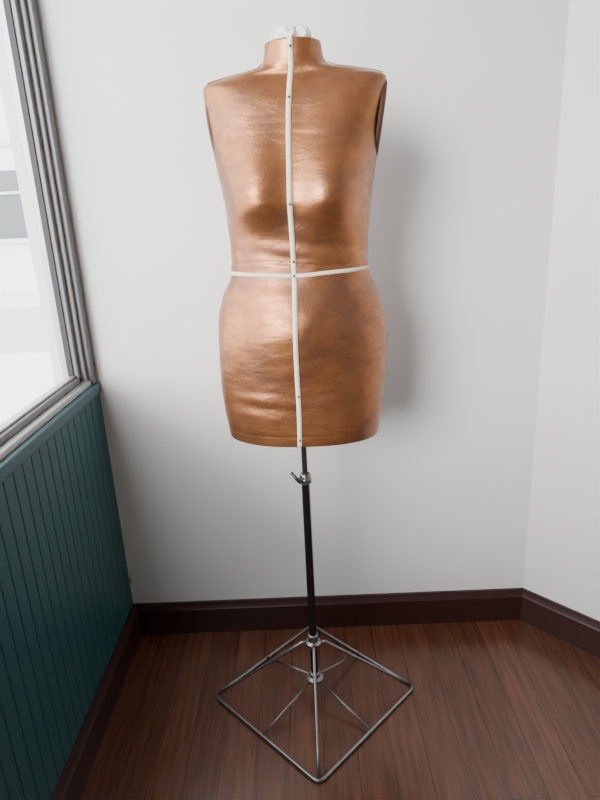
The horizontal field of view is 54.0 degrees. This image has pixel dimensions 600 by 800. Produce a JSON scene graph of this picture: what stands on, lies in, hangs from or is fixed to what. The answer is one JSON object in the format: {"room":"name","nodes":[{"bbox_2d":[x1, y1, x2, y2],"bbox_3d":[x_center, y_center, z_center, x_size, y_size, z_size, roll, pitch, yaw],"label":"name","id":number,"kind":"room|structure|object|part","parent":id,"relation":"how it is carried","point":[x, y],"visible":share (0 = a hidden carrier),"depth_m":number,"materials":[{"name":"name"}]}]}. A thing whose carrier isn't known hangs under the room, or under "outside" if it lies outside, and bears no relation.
{"room":"sewing room","nodes":[
{"label":"sewing room","id":0,"kind":"room"},
{"bbox_2d":[0,191,19,194],"bbox_3d":[-6.006,-4.643,13.136,2.600,0.060,0.060,-3,18,1],"label":"transom","id":1,"kind":"object","parent":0,"point":[9,192],"depth_m":13.11,"materials":[{"name":"white"}]},
{"bbox_2d":[0,0,569,602],"bbox_3d":[-0.018,-0.614,1.502,1.369,2.750,0.120,-3,18,1],"label":"wall","id":2,"kind":"structure","parent":0,"point":[438,498],"depth_m":1.54,"materials":[{"name":"white paint"}]},
{"bbox_2d":[133,588,522,634],"bbox_3d":[0.087,0.662,1.841,1.213,0.106,0.017,-3,18,1],"label":"baseboard","id":3,"kind":"structure","parent":2,"relation":"attached to","point":[502,604],"depth_m":1.83,"materials":[{"name":"red wood"}]},
{"bbox_2d":[81,620,599,799],"bbox_3d":[0.624,1.438,-0.316,2.277,0.100,4.600,-3,18,1],"label":"floor","id":4,"kind":"structure","parent":0,"point":[508,709],"depth_m":1.52,"materials":[{"name":"brown wood"}]},
{"bbox_2d":[203,25,412,782],"bbox_3d":[0.002,0.045,1.360,0.393,1.581,0.393,14,25,43],"label":"dress form","id":5,"kind":"object","parent":4,"relation":"on","point":[295,136],"visible":1,"depth_m":1.16,"materials":[{"name":"brown leather"}]},
{"bbox_3d":[-0.173,-0.543,1.186,0.020,0.140,0.095,-1,18,6],"label":"arm plate","id":6,"kind":"part","parent":5,"relation":"part of","materials":[{"name":"orange metal"}]},
{"bbox_3d":[-0.103,0.718,1.575,0.248,0.163,0.008,-3,18,0],"label":"corner leg","id":7,"kind":"part","parent":5,"relation":"part of","materials":[{"name":"silver metal"}]},
{"bbox_3d":[-0.010,0.182,1.379,0.026,0.030,0.009,1,18,11],"label":"wing handle","id":8,"kind":"part","parent":5,"relation":"part of","materials":[{"name":"grey metal"}]},
{"bbox_3d":[0.040,0.792,1.601,0.393,0.010,0.393,14,25,43],"label":"frame","id":9,"kind":"part","parent":5,"relation":"part of","materials":[{"name":"silver metal"}]},
{"bbox_3d":[0.039,0.754,1.441,0.008,0.163,0.245,-3,18,1],"label":"corner leg","id":10,"kind":"part","parent":5,"relation":"part of","materials":[{"name":"silver metal"}]},
{"bbox_3d":[0.178,0.704,1.574,0.242,0.163,0.008,-3,18,0],"label":"corner leg","id":11,"kind":"part","parent":5,"relation":"part of","materials":[{"name":"silver metal"}]},
{"bbox_3d":[0.156,-0.550,1.154,0.032,0.140,0.095,-3,18,1],"label":"arm plate","id":12,"kind":"part","parent":5,"relation":"part of","materials":[{"name":"orange metal"}]},
{"bbox_2d":[523,0,599,620],"bbox_3d":[1.205,-0.491,0.930,0.120,2.750,1.550,-19,24,-40],"label":"wall","id":13,"kind":"structure","parent":0,"point":[562,556],"depth_m":1.54,"materials":[{"name":"white paint"}]},
{"bbox_2d":[520,588,599,657],"bbox_3d":[1.217,0.782,1.292,0.017,0.106,1.554,-19,24,-40],"label":"baseboard","id":14,"kind":"structure","parent":13,"relation":"attached to","point":[582,631],"depth_m":1.74,"materials":[{"name":"red wood"}]},
{"bbox_3d":[-0.601,1.065,-0.436,0.108,0.799,4.600,-3,18,1],"label":"wall","id":15,"kind":"structure","parent":0,"visible":0},
{"bbox_2d":[0,0,96,460],"bbox_3d":[-0.638,-0.336,-0.047,0.089,1.571,2.999,-3,18,1],"label":"window","id":16,"kind":"structure","parent":15,"relation":"in","point":[31,5],"depth_m":1.41,"materials":[{"name":"grey metal"}]},
{"bbox_2d":[0,376,74,432],"bbox_3d":[-0.599,0.389,0.152,0.016,0.006,2.934,-3,18,1],"label":"sash bottom lip","id":17,"kind":"object","parent":16,"relation":"attached to","point":[4,426],"depth_m":1.32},
{"bbox_2d":[3,0,73,376],"bbox_3d":[-0.637,-0.785,1.313,0.014,1.551,0.004,-3,18,1],"label":"gasket","id":18,"kind":"object","parent":16,"relation":"attached to","point":[6,3],"visible":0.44,"depth_m":1.40,"materials":[{"name":"black"}]},
{"bbox_3d":[-0.596,0.397,0.164,0.031,0.016,2.952,-3,18,1],"label":"sash bottom","id":19,"kind":"part","parent":16,"relation":"part of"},
{"bbox_2d":[0,0,87,381],"bbox_3d":[-0.638,-0.789,1.340,0.061,1.559,0.014,-3,18,1],"label":"window frame","id":20,"kind":"structure","parent":16,"relation":"attached to","point":[22,4],"depth_m":1.42,"materials":[{"name":"silver metal"}]},
{"bbox_3d":[-0.604,0.409,0.175,0.084,0.014,2.966,-3,18,1],"label":"sill rail","id":21,"kind":"part","parent":16,"relation":"part of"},
{"bbox_2d":[10,0,81,383],"bbox_3d":[-0.631,-0.784,1.325,0.028,1.559,0.018,-3,18,1],"label":"stile","id":22,"kind":"object","parent":16,"relation":"attached to","point":[15,9],"visible":0.56,"depth_m":1.40,"materials":[{"name":"grey metal"}]},
{"bbox_2d":[0,382,132,799],"bbox_3d":[-0.557,0.787,0.209,0.052,0.729,3.200,-3,18,1],"label":"wainscot panel","id":23,"kind":"object","parent":15,"relation":"attached to","point":[66,602],"visible":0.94,"depth_m":1.29,"materials":[{"name":"teal paint"}]},
{"bbox_3d":[-0.574,0.455,0.102,0.052,0.030,3.199,-3,18,1],"label":"cap rail","id":24,"kind":"part","parent":23,"relation":"part of","materials":[{"name":"teal paint"}]},
{"bbox_2d":[50,603,141,799],"bbox_3d":[-0.510,1.391,-0.331,0.017,0.106,4.600,-3,18,1],"label":"baseboard","id":25,"kind":"structure","parent":15,"relation":"attached to","point":[73,779],"depth_m":1.48,"materials":[{"name":"red wood"}]},
{"label":"outside","id":26,"kind":"structure","parent":0,"visible":0},
{"bbox_2d":[0,290,54,423],"bbox_3d":[-20.632,-1.124,11.775,39.700,0.100,60.000,-3,18,1],"label":"ground","id":27,"kind":"structure","parent":26,"point":[24,377],"depth_m":6.22,"materials":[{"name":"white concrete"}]},
{"bbox_2d":[0,86,37,291],"bbox_3d":[-13.199,-4.910,15.023,18.800,4.500,3.500,-3,18,1],"label":"facade","id":28,"kind":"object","parent":27,"relation":"on","point":[17,273],"visible":0.02,"depth_m":13.71,"materials":[{"name":"white paint"}]},
{"bbox_2d":[0,140,10,146],"bbox_3d":[-13.247,-5.318,13.001,18.900,0.120,0.100,-3,18,1],"label":"string course","id":29,"kind":"object","parent":28,"relation":"attached to","point":[2,142],"visible":0.02,"depth_m":12.86,"materials":[{"name":"grey"}]},
{"bbox_2d":[0,170,27,238],"bbox_3d":[-5.994,-4.425,13.290,2.600,1.450,0.100,-3,18,1],"label":"shop window","id":30,"kind":"structure","parent":28,"relation":"attached to","point":[12,220],"depth_m":13.29,"materials":[{"name":"grey"}]},
{"bbox_2d":[0,238,28,243],"bbox_3d":[-5.956,-3.672,13.480,2.800,0.100,0.200,-3,18,1],"label":"window sill","id":31,"kind":"structure","parent":28,"relation":"attached to","point":[17,240],"depth_m":13.40,"materials":[{"name":"white"}]},
{"bbox_2d":[0,307,48,353],"bbox_3d":[-20.633,-0.408,9.379,39.700,0.005,4.000,-3,18,1],"label":"road","id":32,"kind":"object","parent":27,"relation":"on","point":[22,330],"depth_m":8.64,"materials":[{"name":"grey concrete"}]}
]}

